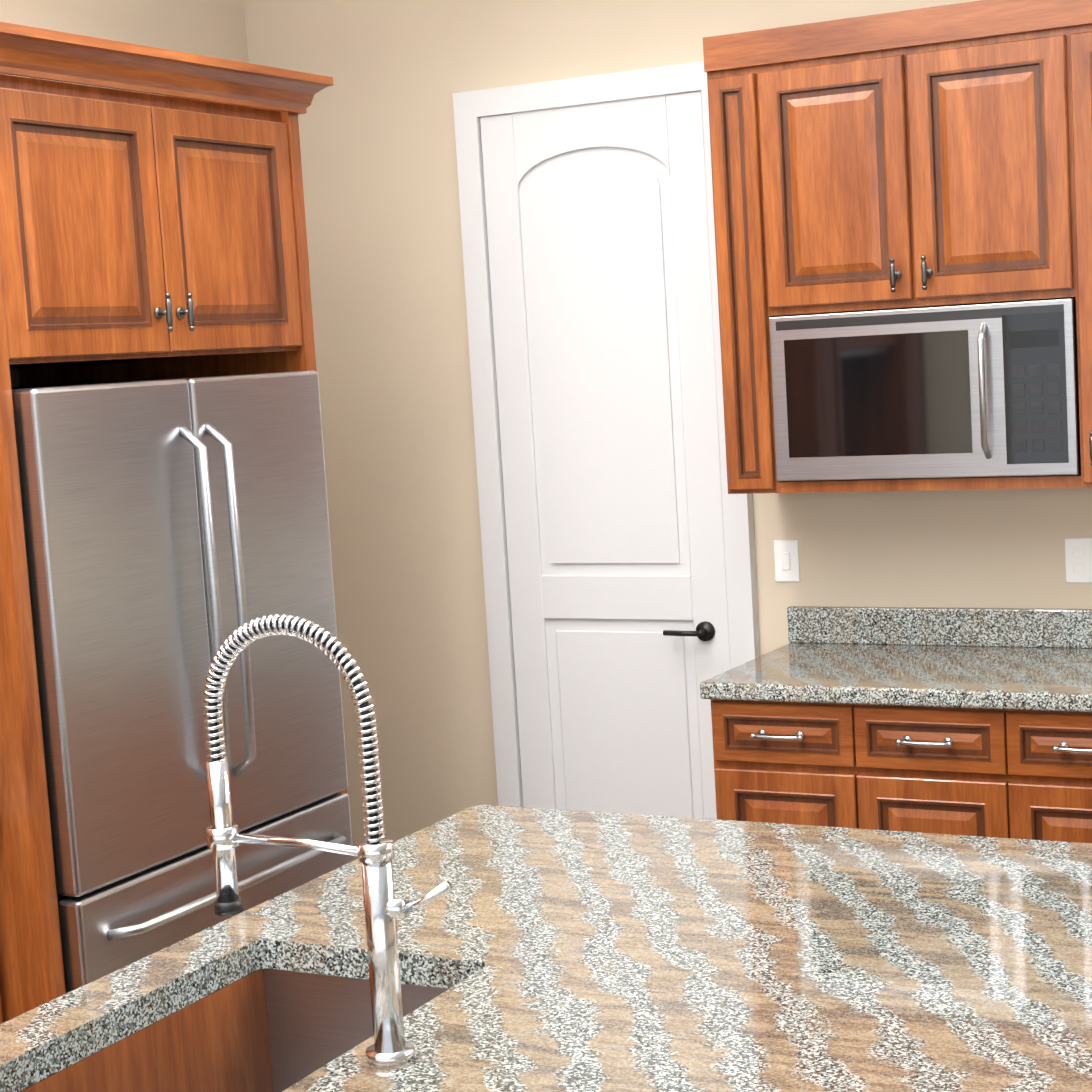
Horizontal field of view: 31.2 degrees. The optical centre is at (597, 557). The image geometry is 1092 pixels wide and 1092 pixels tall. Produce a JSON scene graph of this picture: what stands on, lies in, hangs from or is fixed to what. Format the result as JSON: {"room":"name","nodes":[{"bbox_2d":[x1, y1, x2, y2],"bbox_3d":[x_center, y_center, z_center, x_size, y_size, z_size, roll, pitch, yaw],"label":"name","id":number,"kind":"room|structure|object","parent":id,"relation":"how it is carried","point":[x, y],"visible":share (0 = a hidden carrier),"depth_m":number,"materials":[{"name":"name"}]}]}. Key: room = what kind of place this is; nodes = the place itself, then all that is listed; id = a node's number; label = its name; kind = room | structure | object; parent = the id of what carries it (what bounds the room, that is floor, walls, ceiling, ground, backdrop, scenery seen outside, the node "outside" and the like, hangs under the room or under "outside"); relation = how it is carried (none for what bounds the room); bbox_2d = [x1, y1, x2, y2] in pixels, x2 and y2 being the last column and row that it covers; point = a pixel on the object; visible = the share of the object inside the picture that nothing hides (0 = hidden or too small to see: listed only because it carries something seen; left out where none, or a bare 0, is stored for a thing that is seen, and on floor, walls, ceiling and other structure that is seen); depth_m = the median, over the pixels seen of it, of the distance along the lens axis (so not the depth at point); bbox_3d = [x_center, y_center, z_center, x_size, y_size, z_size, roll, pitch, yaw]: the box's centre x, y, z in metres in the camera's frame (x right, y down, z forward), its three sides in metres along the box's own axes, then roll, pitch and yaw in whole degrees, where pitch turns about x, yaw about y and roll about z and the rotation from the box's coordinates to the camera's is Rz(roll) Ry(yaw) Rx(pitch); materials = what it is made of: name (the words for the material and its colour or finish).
{"room":"kitchen","nodes":[
{"label":"kitchen","id":0,"kind":"room"},
{"bbox_2d":[0,0,247,386],"bbox_3d":[-3.266,-1.656,1.876,0.120,6.800,9.530,0,7,27],"label":"wall","id":1,"kind":"structure","parent":0,"point":[214,28],"depth_m":5.62,"materials":[{"name":"paint"}]},
{"bbox_2d":[0,22,314,373],"bbox_3d":[-1.361,-0.763,4.461,0.919,0.651,1.000,0,7,27],"label":"upper cabinet","id":2,"kind":"object","parent":1,"relation":"attached to","point":[148,234],"depth_m":4.21,"materials":[{"name":"cherry wood"},{"name":"stainless steel"},{"name":"cherry wood glaze"}]},
{"bbox_2d":[244,0,1091,860],"bbox_3d":[0.137,-2.235,5.382,2.760,6.800,0.120,0,7,27],"label":"wall","id":3,"kind":"structure","parent":0,"point":[384,236],"depth_m":5.84,"materials":[{"name":"paint"}]},
{"bbox_2d":[480,90,730,818],"bbox_3d":[0.033,-0.064,5.617,0.703,2.440,0.089,0,7,27],"label":"pantry door","id":4,"kind":"structure","parent":3,"relation":"in","point":[599,259],"depth_m":5.61,"materials":[{"name":"white paint"}]},
{"bbox_2d":[453,61,759,806],"bbox_3d":[0.043,-0.101,5.635,0.861,2.521,0.039,0,7,27],"label":"door frame","id":5,"kind":"structure","parent":3,"relation":"attached to","point":[471,108],"depth_m":5.68,"materials":[{"name":"white paint"}]},
{"bbox_2d":[774,540,799,581],"bbox_3d":[0.523,0.010,5.422,0.072,0.116,0.010,0,7,27],"label":"switch plate","id":6,"kind":"object","parent":3,"relation":"attached to","point":[786,556],"visible":1,"depth_m":5.42,"materials":[{"name":"white plastic"}]},
{"bbox_2d":[703,0,1091,493],"bbox_3d":[0.910,-0.765,4.903,1.217,1.169,0.388,0,7,27],"label":"upper cabinet","id":7,"kind":"object","parent":3,"relation":"attached to","point":[937,156],"visible":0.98,"depth_m":4.80,"materials":[{"name":"brown wood"}]},
{"bbox_2d":[769,298,1080,480],"bbox_3d":[0.855,-0.423,4.960,0.775,0.420,0.361,0,7,27],"label":"microwave","id":8,"kind":"object","parent":7,"relation":"in","point":[984,390],"visible":1,"depth_m":4.82,"materials":[{"name":"metal"}]},
{"bbox_2d":[1065,538,1091,582],"bbox_3d":[1.245,0.008,5.055,0.072,0.116,0.008,0,7,27],"label":"electrical outlet plate","id":9,"kind":"object","parent":3,"relation":"attached to","point":[1078,559],"visible":1,"depth_m":5.05,"materials":[{"name":"white plastic"}]},
{"bbox_3d":[3.378,1.340,2.563,11.320,0.060,16.000,0,7,27],"label":"floor","id":10,"kind":"structure","parent":0,"visible":0},
{"bbox_2d":[0,993,2,1023],"bbox_3d":[-1.596,0.993,4.114,0.805,0.859,0.166,0,7,27],"label":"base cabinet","id":11,"kind":"object","parent":10,"relation":"on","point":[1,1017],"visible":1,"depth_m":3.96,"materials":[{"name":"brown wood"}]},
{"bbox_2d":[11,370,352,992],"bbox_3d":[-1.196,0.477,4.548,0.931,1.750,0.980,0,7,27],"label":"refrigerator","id":12,"kind":"object","parent":10,"relation":"on","point":[176,532],"visible":0.69,"depth_m":4.21,"materials":[{"name":"metal"}]},
{"bbox_2d":[0,614,1091,1091],"bbox_3d":[0.068,0.774,2.447,1.690,1.464,2.050,0,7,27],"label":"kitchen island","id":13,"kind":"object","parent":10,"relation":"on","point":[492,948],"visible":1,"depth_m":2.71,"materials":[{"name":"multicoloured stone"}]},
{"bbox_2d":[0,966,510,1091],"bbox_3d":[-0.456,0.753,2.576,0.416,0.203,0.626,0,7,27],"label":"sink","id":14,"kind":"object","parent":13,"relation":"in","point":[251,1028],"depth_m":2.85,"materials":[{"name":"brown metal"}]},
{"bbox_2d":[202,614,452,1067],"bbox_3d":[-0.335,0.341,2.394,0.353,0.547,0.060,0,7,27],"label":"faucet","id":15,"kind":"object","parent":13,"relation":"on","point":[389,1048],"depth_m":2.37,"materials":[{"name":"silver metal"}]},
{"bbox_2d":[700,606,1091,842],"bbox_3d":[0.931,0.678,4.939,1.159,1.017,0.658,0,7,27],"label":"base cabinet","id":16,"kind":"object","parent":10,"relation":"on","point":[967,721],"visible":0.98,"depth_m":4.76,"materials":[{"name":"brown wood"}]}
]}

